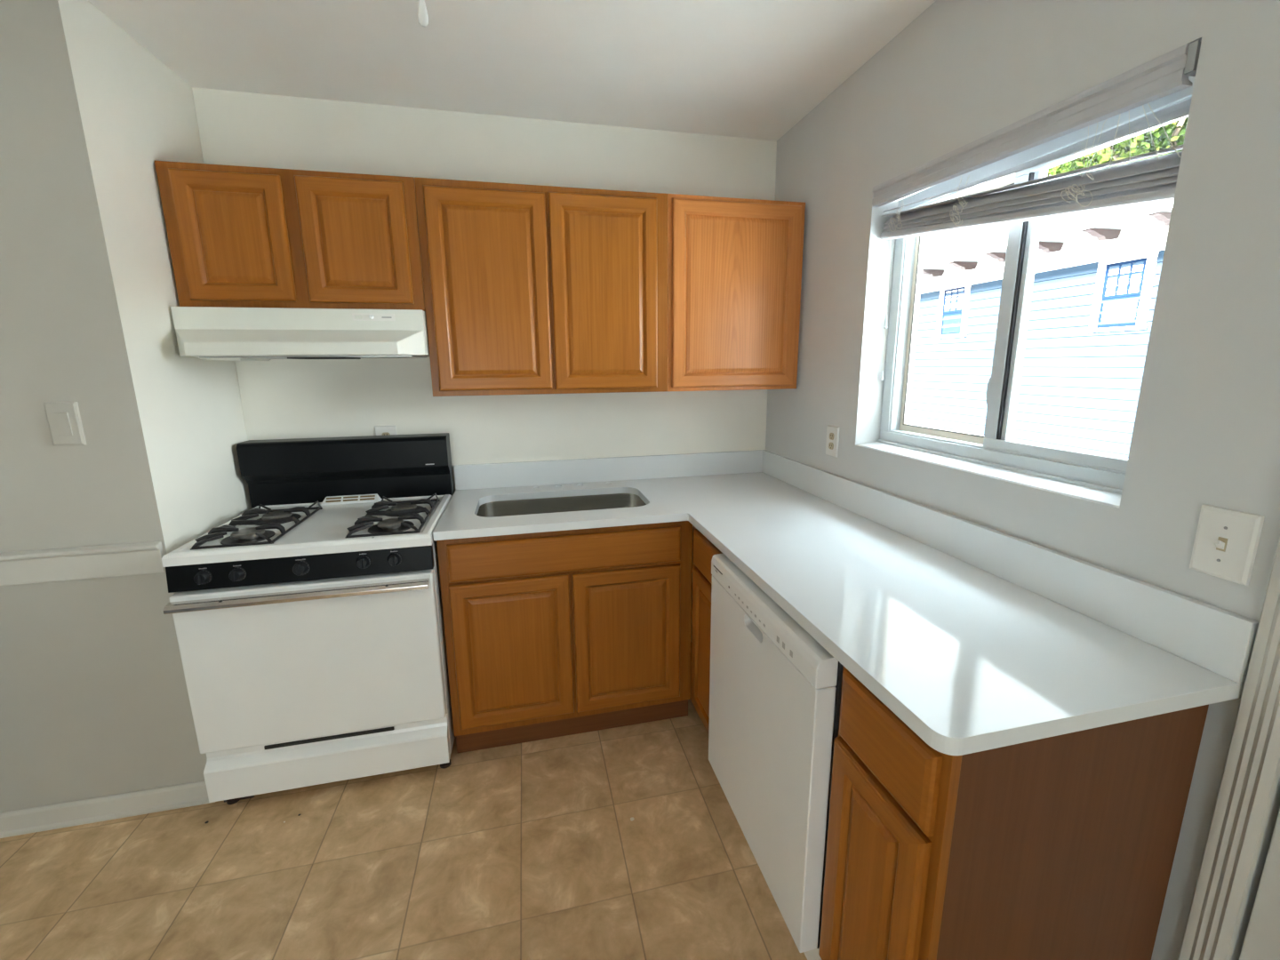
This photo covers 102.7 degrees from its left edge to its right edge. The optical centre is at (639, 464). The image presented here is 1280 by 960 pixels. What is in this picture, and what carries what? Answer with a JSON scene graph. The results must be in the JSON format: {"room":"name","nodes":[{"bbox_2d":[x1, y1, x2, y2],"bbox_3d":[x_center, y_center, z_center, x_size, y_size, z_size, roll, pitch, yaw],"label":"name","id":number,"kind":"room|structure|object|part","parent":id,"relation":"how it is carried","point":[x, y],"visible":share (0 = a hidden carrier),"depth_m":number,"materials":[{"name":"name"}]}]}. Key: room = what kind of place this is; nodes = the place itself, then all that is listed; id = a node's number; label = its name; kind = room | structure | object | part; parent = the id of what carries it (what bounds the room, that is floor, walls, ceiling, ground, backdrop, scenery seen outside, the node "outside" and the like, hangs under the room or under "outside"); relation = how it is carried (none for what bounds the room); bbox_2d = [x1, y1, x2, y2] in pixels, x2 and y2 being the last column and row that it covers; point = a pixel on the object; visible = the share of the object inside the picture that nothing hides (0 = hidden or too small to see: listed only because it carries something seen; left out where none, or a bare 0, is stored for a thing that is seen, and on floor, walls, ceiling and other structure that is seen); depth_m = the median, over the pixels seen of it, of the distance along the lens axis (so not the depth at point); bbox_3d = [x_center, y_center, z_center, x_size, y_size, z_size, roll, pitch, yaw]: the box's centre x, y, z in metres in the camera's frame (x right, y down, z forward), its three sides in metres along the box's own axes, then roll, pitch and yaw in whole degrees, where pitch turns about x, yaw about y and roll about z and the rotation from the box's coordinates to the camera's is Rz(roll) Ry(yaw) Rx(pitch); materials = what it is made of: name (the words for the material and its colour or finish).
{"room":"kitchen","nodes":[
{"label":"kitchen","id":0,"kind":"room"},
{"bbox_2d":[0,0,253,812],"bbox_3d":[-2.976,-0.044,1.577,2.889,2.464,0.725,-3,11,-12],"label":"wall","id":1,"kind":"structure","parent":0,"point":[94,699],"depth_m":1.55,"materials":[{"name":"paint"}]},
{"bbox_2d":[43,401,86,446],"bbox_3d":[-1.665,-0.116,1.480,0.078,0.126,0.012,-3,11,-12],"label":"light switch","id":2,"kind":"object","parent":1,"relation":"attached to","point":[64,420],"visible":1,"depth_m":1.48,"materials":[{"name":"paint"}]},
{"bbox_2d":[0,541,165,585],"bbox_3d":[-2.815,0.360,1.300,2.723,0.099,0.026,-3,11,-12],"label":"trim","id":3,"kind":"structure","parent":1,"relation":"attached to","point":[102,561],"depth_m":1.54,"materials":[{"name":"paint"}]},
{"bbox_2d":[0,780,215,838],"bbox_3d":[-2.799,1.193,1.466,2.741,0.076,0.022,-3,11,-12],"label":"baseboard","id":4,"kind":"structure","parent":1,"relation":"attached to","point":[39,819],"depth_m":1.69,"materials":[{"name":"paint"}]},
{"bbox_2d":[0,651,807,959],"bbox_3d":[-0.158,1.491,0.264,3.135,0.100,5.050,-3,11,-12],"label":"floor","id":5,"kind":"structure","parent":0,"point":[531,850],"depth_m":1.51,"materials":[{"name":"tile"}]},
{"bbox_2d":[161,432,454,804],"bbox_3d":[-1.132,0.521,1.955,0.770,1.176,0.662,-3,11,-12],"label":"gas range","id":6,"kind":"object","parent":5,"relation":"on","point":[308,622],"visible":0.95,"depth_m":1.71,"materials":[{"name":"white metal"}]},
{"bbox_3d":[-1.337,0.348,1.561,0.044,0.044,0.026,-3,11,-12],"label":"knob","id":7,"kind":"part","parent":6,"relation":"part of","materials":[{"name":"black plastic"}]},
{"bbox_3d":[-1.247,0.343,1.581,0.044,0.044,0.026,-3,11,-12],"label":"knob","id":8,"kind":"part","parent":6,"relation":"part of","materials":[{"name":"black plastic"}]},
{"bbox_3d":[-1.386,1.131,1.767,0.088,0.054,0.015,-3,11,-12],"label":"rail","id":9,"kind":"part","parent":6,"relation":"part of","materials":[{"name":"white metal"}]},
{"bbox_3d":[-1.304,0.244,1.705,0.148,0.003,0.148,-3,11,-12],"label":"burner","id":10,"kind":"part","parent":6,"relation":"part of","materials":[{"name":"metal"}]},
{"bbox_3d":[-1.350,0.205,1.906,0.148,0.003,0.148,-3,11,-12],"label":"burner","id":11,"kind":"part","parent":6,"relation":"part of","materials":[{"name":"metal"}]},
{"bbox_3d":[-1.069,0.329,1.645,0.758,0.082,0.034,-3,11,-12],"label":"control panel","id":12,"kind":"part","parent":6,"relation":"part of","materials":[{"name":"black ceramic"}]},
{"bbox_3d":[-1.075,0.331,1.618,0.048,0.048,0.027,-3,11,-12],"label":"knob","id":13,"kind":"part","parent":6,"relation":"part of","materials":[{"name":"black plastic"}]},
{"bbox_2d":[163,569,446,753],"bbox_3d":[-1.061,0.652,1.688,0.752,0.548,0.070,-3,11,-12],"label":"oven","id":14,"kind":"object","parent":6,"relation":"in","point":[265,663],"depth_m":1.67,"materials":[{"name":"white metal"}]},
{"bbox_2d":[161,494,453,567],"bbox_3d":[-1.131,0.217,1.903,0.760,0.039,0.590,-3,11,-12],"label":"cooktop","id":15,"kind":"object","parent":6,"relation":"in","point":[319,532],"depth_m":1.70,"materials":[{"name":"white metal"}]},
{"bbox_3d":[-1.061,1.010,1.772,0.752,0.175,0.038,-3,11,-12],"label":"drawer","id":16,"kind":"part","parent":6,"relation":"part of","materials":[{"name":"white metal"}]},
{"bbox_2d":[320,493,381,505],"bbox_3d":[-1.200,0.146,2.129,0.228,0.030,0.033,-3,11,-12],"label":"vent","id":17,"kind":"object","parent":6,"relation":"in","point":[326,499],"depth_m":2.12,"materials":[{"name":"white metal"}]},
{"bbox_3d":[-0.898,0.320,1.657,0.044,0.044,0.026,-3,11,-12],"label":"knob","id":18,"kind":"part","parent":6,"relation":"part of","materials":[{"name":"black plastic"}]},
{"bbox_3d":[-0.875,0.221,1.799,0.148,0.003,0.148,-3,11,-12],"label":"burner","id":19,"kind":"part","parent":6,"relation":"part of","materials":[{"name":"metal"}]},
{"bbox_3d":[-0.806,0.315,1.677,0.044,0.044,0.026,-3,11,-12],"label":"knob","id":20,"kind":"part","parent":6,"relation":"part of","materials":[{"name":"black plastic"}]},
{"bbox_3d":[-0.921,0.182,2.000,0.148,0.003,0.148,-3,11,-12],"label":"burner","id":21,"kind":"part","parent":6,"relation":"part of","materials":[{"name":"metal"}]},
{"bbox_2d":[436,520,692,753],"bbox_3d":[-0.309,0.610,2.221,0.931,0.883,0.594,-3,11,-12],"label":"base cabinet","id":22,"kind":"object","parent":5,"relation":"on","point":[548,635],"visible":0.84,"depth_m":1.93,"materials":[{"name":"brown wood"}]},
{"bbox_3d":[-0.466,0.700,1.902,0.422,0.572,0.018,-3,11,-12],"label":"door","id":23,"kind":"part","parent":22,"relation":"part of","materials":[{"name":"brown wood"}]},
{"bbox_3d":[-0.465,0.701,1.899,0.310,0.460,0.007,-3,11,-12],"label":"panel","id":24,"kind":"part","parent":22,"relation":"part of","materials":[{"name":"brown wood"}]},
{"bbox_3d":[-0.257,0.329,1.879,0.850,0.139,0.018,-3,11,-12],"label":"drawer","id":25,"kind":"part","parent":22,"relation":"part of","materials":[{"name":"brown wood"}]},
{"bbox_3d":[-0.045,0.680,1.995,0.418,0.572,0.018,-3,11,-12],"label":"door","id":26,"kind":"part","parent":22,"relation":"part of","materials":[{"name":"brown wood"}]},
{"bbox_3d":[-0.044,0.681,1.992,0.306,0.459,0.007,-3,11,-12],"label":"panel","id":27,"kind":"part","parent":22,"relation":"part of","materials":[{"name":"brown wood"}]},
{"bbox_2d":[432,472,1244,755],"bbox_3d":[0.107,0.261,1.606,1.514,0.030,1.840,-3,11,-12],"label":"countertop","id":28,"kind":"structure","parent":22,"relation":"on","point":[971,659],"depth_m":1.11,"materials":[{"name":"white stone"}]},
{"bbox_2d":[476,493,646,517],"bbox_3d":[-0.317,0.273,2.141,0.730,0.189,0.390,-3,11,-12],"label":"sink","id":29,"kind":"object","parent":28,"relation":"in","point":[613,500],"visible":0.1,"depth_m":2.29,"materials":[{"name":"metal"}]},
{"bbox_2d":[691,526,722,733],"bbox_3d":[0.518,0.655,1.949,0.594,0.883,0.344,-3,11,-12],"label":"base cabinet","id":30,"kind":"object","parent":5,"relation":"on","point":[703,549],"visible":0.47,"depth_m":1.88,"materials":[{"name":"brown wood"}]},
{"bbox_3d":[0.255,0.621,1.882,0.019,0.786,0.344,-3,11,-12],"label":"frame","id":31,"kind":"part","parent":30,"relation":"part of","materials":[{"name":"brown wood"}]},
{"bbox_3d":[0.241,0.700,1.875,0.018,0.570,0.276,-3,11,-12],"label":"door","id":32,"kind":"part","parent":30,"relation":"part of","materials":[{"name":"brown wood"}]},
{"bbox_3d":[0.238,0.700,1.874,0.007,0.457,0.164,-3,11,-12],"label":"panel","id":33,"kind":"part","parent":30,"relation":"part of","materials":[{"name":"brown wood"}]},
{"bbox_3d":[0.238,0.338,1.804,0.018,0.139,0.276,-3,11,-12],"label":"drawer","id":34,"kind":"part","parent":30,"relation":"part of","materials":[{"name":"brown wood"}]},
{"bbox_2d":[708,553,843,959],"bbox_3d":[0.594,0.749,1.481,0.610,0.866,0.611,-3,11,-12],"label":"dishwasher","id":35,"kind":"object","parent":5,"relation":"on","point":[775,691],"visible":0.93,"depth_m":1.25,"materials":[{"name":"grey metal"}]},
{"bbox_3d":[0.369,1.134,1.503,0.018,0.106,0.605,-3,11,-12],"label":"toe panel","id":36,"kind":"part","parent":35,"relation":"part of","materials":[{"name":"white metal"}]},
{"bbox_2d":[818,662,843,947],"bbox_3d":[0.619,0.694,1.476,0.558,0.757,0.599,-3,11,-12],"label":"tub","id":37,"kind":"object","parent":35,"relation":"in","point":[837,668],"depth_m":1.10,"materials":[{"name":"grey metal"}]},
{"bbox_2d":[818,666,1208,959],"bbox_3d":[0.703,0.828,1.053,0.554,0.883,0.277,-3,11,-12],"label":"base cabinet","id":38,"kind":"object","parent":5,"relation":"on","point":[1060,847],"visible":0.79,"depth_m":0.89,"materials":[{"name":"brown wood"}]},
{"bbox_3d":[0.438,0.872,1.004,0.007,0.453,0.136,-3,11,-12],"label":"panel","id":39,"kind":"part","parent":38,"relation":"part of","materials":[{"name":"brown wood"}]},
{"bbox_3d":[0.442,0.872,1.005,0.018,0.566,0.249,-3,11,-12],"label":"door","id":40,"kind":"part","parent":38,"relation":"part of","materials":[{"name":"brown wood"}]},
{"bbox_3d":[0.439,0.508,0.929,0.018,0.148,0.242,-3,11,-12],"label":"drawer","id":41,"kind":"part","parent":38,"relation":"part of","materials":[{"name":"brown wood"}]},
{"bbox_3d":[0.461,0.793,0.990,0.019,0.786,0.277,-3,11,-12],"label":"frame","id":42,"kind":"part","parent":38,"relation":"part of","materials":[{"name":"brown wood"}]},
{"bbox_2d":[192,87,776,627],"bbox_3d":[-0.405,-0.235,2.432,2.510,2.464,0.150,-3,11,-12],"label":"wall","id":43,"kind":"structure","parent":0,"point":[281,398],"depth_m":2.18,"materials":[{"name":"paint"}]},
{"bbox_2d":[154,160,425,311],"bbox_3d":[-1.200,-0.792,1.893,0.772,0.451,0.323,-3,11,-12],"label":"upper cabinet","id":44,"kind":"object","parent":43,"relation":"attached to","point":[239,236],"visible":0.86,"depth_m":1.74,"materials":[{"name":"brown wood"}]},
{"bbox_3d":[-1.351,-0.755,1.706,0.316,0.402,0.018,-3,11,-12],"label":"door","id":45,"kind":"part","parent":44,"relation":"part of","materials":[{"name":"brown wood"}]},
{"bbox_3d":[-1.350,-0.754,1.703,0.202,0.290,0.007,-3,11,-12],"label":"panel","id":46,"kind":"part","parent":44,"relation":"part of","materials":[{"name":"brown wood"}]},
{"bbox_3d":[-0.990,-0.774,1.786,0.337,0.408,0.018,-3,11,-12],"label":"door","id":47,"kind":"part","parent":44,"relation":"part of","materials":[{"name":"brown wood"}]},
{"bbox_3d":[-0.989,-0.774,1.782,0.224,0.294,0.007,-3,11,-12],"label":"panel","id":48,"kind":"part","parent":44,"relation":"part of","materials":[{"name":"brown wood"}]},
{"bbox_2d":[170,306,429,360],"bbox_3d":[-1.183,-0.472,1.891,0.768,0.174,0.453,-3,11,-12],"label":"range hood","id":49,"kind":"object","parent":43,"relation":"attached to","point":[202,332],"visible":0.98,"depth_m":1.73,"materials":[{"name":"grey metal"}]},
{"bbox_2d":[194,356,270,360],"bbox_3d":[-1.491,-0.389,1.892,0.140,0.016,0.250,-3,11,-12],"label":"light","id":50,"kind":"object","parent":49,"relation":"on","point":[233,358],"depth_m":1.80,"materials":[{"name":"white plastic"}]},
{"bbox_3d":[-1.192,-0.407,1.944,0.668,0.006,0.315,-3,11,-12],"label":"underside panel","id":51,"kind":"part","parent":49,"relation":"part of","materials":[{"name":"grey metal"}]},
{"bbox_2d":[354,315,362,319],"bbox_3d":[-0.984,-0.514,1.790,0.023,0.012,0.002,-3,11,-12],"label":"rocker switch","id":52,"kind":"object","parent":49,"relation":"attached to","point":[356,316],"depth_m":1.79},
{"bbox_3d":[-0.937,-0.517,1.802,0.138,0.024,0.002,-3,11,-12],"label":"switch panel","id":53,"kind":"part","parent":49,"relation":"part of","materials":[{"name":"white plastic"}]},
{"bbox_2d":[374,425,396,435],"bbox_3d":[-1.097,-0.104,2.215,0.086,0.122,0.008,-3,11,-12],"label":"wall outlet","id":54,"kind":"object","parent":43,"relation":"attached to","point":[380,430],"visible":0.23,"depth_m":2.21,"materials":[{"name":"white plastic"}]},
{"bbox_2d":[381,432,390,435],"bbox_3d":[-1.097,-0.123,2.209,0.033,0.028,0.002,-3,11,-12],"label":"receptacle","id":55,"kind":"object","parent":54,"relation":"attached to","point":[382,433],"depth_m":2.21,"materials":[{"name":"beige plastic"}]},
{"bbox_2d":[414,176,667,396],"bbox_3d":[-0.370,-0.682,2.105,0.924,0.765,0.323,-3,11,-12],"label":"upper cabinet","id":56,"kind":"object","parent":43,"relation":"attached to","point":[529,289],"visible":1,"depth_m":1.94,"materials":[{"name":"brown wood"}]},
{"bbox_3d":[-0.554,-0.639,1.912,0.423,0.716,0.018,-3,11,-12],"label":"door","id":57,"kind":"part","parent":56,"relation":"part of","materials":[{"name":"brown wood"}]},
{"bbox_3d":[-0.553,-0.638,1.909,0.310,0.604,0.007,-3,11,-12],"label":"panel","id":58,"kind":"part","parent":56,"relation":"part of","materials":[{"name":"brown wood"}]},
{"bbox_3d":[-0.134,-0.661,2.005,0.416,0.724,0.018,-3,11,-12],"label":"door","id":59,"kind":"part","parent":56,"relation":"part of","materials":[{"name":"brown wood"}]},
{"bbox_3d":[-0.133,-0.661,2.001,0.304,0.610,0.007,-3,11,-12],"label":"panel","id":60,"kind":"part","parent":56,"relation":"part of","materials":[{"name":"brown wood"}]},
{"bbox_2d":[453,449,762,490],"bbox_3d":[-0.105,0.023,2.462,1.494,0.112,0.020,-3,11,-12],"label":"backsplash","id":61,"kind":"structure","parent":43,"relation":"attached to","point":[469,476],"depth_m":2.44,"materials":[{"name":"white stone"}]},
{"bbox_2d":[667,193,805,391],"bbox_3d":[0.370,-0.721,2.268,0.592,0.765,0.323,-3,11,-12],"label":"upper cabinet","id":62,"kind":"object","parent":43,"relation":"attached to","point":[735,265],"visible":0.98,"depth_m":2.11,"materials":[{"name":"brown wood"}]},
{"bbox_3d":[0.402,-0.691,2.119,0.442,0.618,0.007,-3,11,-12],"label":"panel","id":63,"kind":"part","parent":62,"relation":"part of","materials":[{"name":"brown wood"}]},
{"bbox_2d":[88,0,935,141],"bbox_3d":[-1.287,-0.978,-0.472,5.400,0.120,5.050,-3,11,-12],"label":"ceiling","id":64,"kind":"structure","parent":0,"point":[740,68],"depth_m":1.66,"materials":[{"name":"paint"}]},
{"bbox_2d":[417,0,428,27],"bbox_3d":[-0.226,-0.774,0.464,0.044,0.658,0.044,-3,11,-12],"label":"pull cord","id":65,"kind":"object","parent":64,"relation":"hanging from","point":[422,13],"visible":1,"depth_m":0.52,"materials":[{"name":"white plastic"}]},
{"bbox_2d":[765,0,1279,959],"bbox_3d":[1.278,0.172,0.261,0.200,2.464,4.899,-3,11,-12],"label":"wall","id":66,"kind":"structure","parent":0,"point":[1206,428],"depth_m":1.03,"materials":[{"name":"paint"}]},
{"bbox_2d":[825,424,839,457],"bbox_3d":[0.765,-0.091,2.041,0.008,0.120,0.078,-3,11,-12],"label":"wall outlet","id":67,"kind":"object","parent":66,"relation":"attached to","point":[832,432],"visible":1,"depth_m":2.03,"materials":[{"name":"white plastic"}]},
{"bbox_2d":[828,442,833,449],"bbox_3d":[0.763,-0.072,2.044,0.002,0.028,0.033,-3,11,-12],"label":"receptacle","id":68,"kind":"object","parent":67,"relation":"attached to","point":[830,444],"depth_m":2.04,"materials":[{"name":"beige plastic"}]},
{"bbox_2d":[829,432,834,439],"bbox_3d":[0.762,-0.111,2.037,0.002,0.028,0.033,-3,11,-12],"label":"receptacle","id":69,"kind":"object","parent":67,"relation":"attached to","point":[831,435],"depth_m":2.03,"materials":[{"name":"beige plastic"}]},
{"bbox_2d":[761,449,1258,682],"bbox_3d":[0.835,0.152,1.752,0.020,0.112,1.840,-3,11,-12],"label":"backsplash","id":70,"kind":"structure","parent":66,"relation":"attached to","point":[1220,641],"depth_m":1.16,"materials":[{"name":"white stone"}]},
{"bbox_2d":[856,75,1195,507],"bbox_3d":[0.991,-0.411,1.424,0.198,0.848,0.879,-3,11,-12],"label":"window","id":71,"kind":"structure","parent":66,"relation":"in","point":[1095,477],"depth_m":1.42,"materials":[{"name":"plastic"}]},
{"bbox_3d":[1.008,-0.450,1.606,0.022,0.743,0.434,-3,11,-12],"label":"fixed sash","id":72,"kind":"part","parent":71,"relation":"part of","materials":[{"name":"glass"}]},
{"bbox_3d":[0.995,0.000,1.504,0.198,0.010,0.877,-3,11,-12],"label":"sill","id":73,"kind":"part","parent":71,"relation":"part of","materials":[{"name":"paint"}]},
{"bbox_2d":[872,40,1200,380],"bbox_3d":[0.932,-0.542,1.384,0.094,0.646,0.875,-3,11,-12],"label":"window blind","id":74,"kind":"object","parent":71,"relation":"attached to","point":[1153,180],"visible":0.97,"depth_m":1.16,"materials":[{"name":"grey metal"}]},
{"bbox_3d":[0.872,-0.592,1.807,0.013,0.520,0.005,3,12,17],"label":"lift cord","id":75,"kind":"part","parent":74,"relation":"part of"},
{"bbox_3d":[0.855,-0.814,1.684,0.034,0.088,0.067,-3,11,-12],"label":"ladder cord","id":76,"kind":"part","parent":74,"relation":"part of","materials":[{"name":"white fabric"}]},
{"bbox_3d":[0.912,-0.742,1.444,0.034,0.139,0.059,-3,11,-12],"label":"ladder cord","id":77,"kind":"part","parent":74,"relation":"part of","materials":[{"name":"white fabric"}]},
{"bbox_3d":[0.952,-0.651,1.369,0.052,0.136,0.869,-3,11,-12],"label":"rail","id":78,"kind":"part","parent":74,"relation":"part of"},
{"bbox_3d":[0.985,-0.659,1.131,0.034,0.182,0.073,-3,11,-12],"label":"ladder cord","id":79,"kind":"part","parent":74,"relation":"part of","materials":[{"name":"white fabric"}]},
{"bbox_3d":[1.000,-0.651,1.008,0.006,0.131,0.128,-3,11,-12],"label":"ladder cord","id":80,"kind":"part","parent":74,"relation":"part of","materials":[{"name":"white fabric"}]},
{"bbox_3d":[1.054,-0.375,1.243,0.026,0.759,0.393,-3,11,-12],"label":"sliding sash","id":81,"kind":"part","parent":71,"relation":"part of","materials":[{"name":"glass"}]},
{"bbox_2d":[1189,504,1264,585],"bbox_3d":[1.021,0.141,0.900,0.022,0.124,0.080,-3,11,-12],"label":"light switch","id":82,"kind":"object","parent":66,"relation":"attached to","point":[1226,543],"visible":1,"depth_m":0.89,"materials":[{"name":"white plastic"}]},
{"bbox_2d":[1177,536,1279,959],"bbox_3d":[1.143,0.322,0.396,0.020,2.120,0.952,-3,11,-12],"label":"trim","id":83,"kind":"structure","parent":66,"relation":"attached to","point":[1251,773],"depth_m":0.88,"materials":[{"name":"paint"}]},
{"bbox_2d":[1239,808,1279,959],"bbox_3d":[1.244,0.346,0.426,0.193,2.058,0.844,-3,11,-12],"label":"door","id":84,"kind":"structure","parent":66,"relation":"in","point":[1261,941],"depth_m":0.88,"materials":[{"name":"white wood"}]},
{"label":"outside","id":85,"kind":"structure","parent":0,"visible":0},
{"bbox_3d":[18.637,-0.449,14.526,39.750,0.100,65.000,-3,11,-12],"label":"ground","id":86,"kind":"structure","parent":85,"visible":0},
{"bbox_2d":[908,201,1173,458],"bbox_3d":[6.199,-3.932,17.935,5.626,5.822,24.300,-3,11,-12],"label":"neighbor house","id":87,"kind":"structure","parent":86,"relation":"on","point":[1097,276],"depth_m":8.06,"materials":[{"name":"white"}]},
{"bbox_3d":[6.143,-2.768,10.085,0.004,0.337,0.434,-3,11,-12],"label":"pane","id":88,"kind":"part","parent":87,"relation":"part of","materials":[{"name":"white glass"}]},
{"bbox_3d":[6.140,-2.988,10.042,0.026,0.883,0.504,-3,11,-12],"label":"sash","id":89,"kind":"part","parent":87,"relation":"part of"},
{"bbox_3d":[6.139,-3.197,10.002,0.004,0.388,0.434,-3,11,-12],"label":"pane","id":90,"kind":"part","parent":87,"relation":"part of","materials":[{"name":"glass"}]},
{"bbox_3d":[6.796,-2.162,7.262,0.004,0.329,0.433,-3,11,-12],"label":"pane","id":91,"kind":"part","parent":87,"relation":"part of","materials":[{"name":"white glass"}]},
{"bbox_3d":[6.793,-2.391,7.218,0.026,0.892,0.503,-3,11,-12],"label":"sash","id":92,"kind":"part","parent":87,"relation":"part of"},
{"bbox_3d":[6.792,-2.595,7.178,0.004,0.405,0.433,-3,11,-12],"label":"pane","id":93,"kind":"part","parent":87,"relation":"part of","materials":[{"name":"glass"}]},
{"bbox_2d":[1047,116,1188,180],"bbox_3d":[16.028,-7.157,16.274,5.775,12.463,6.705,-3,11,-12],"label":"tree","id":94,"kind":"object","parent":86,"relation":"on","point":[1142,143],"visible":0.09,"depth_m":14.96,"materials":[{"name":"green plant"}]}
]}

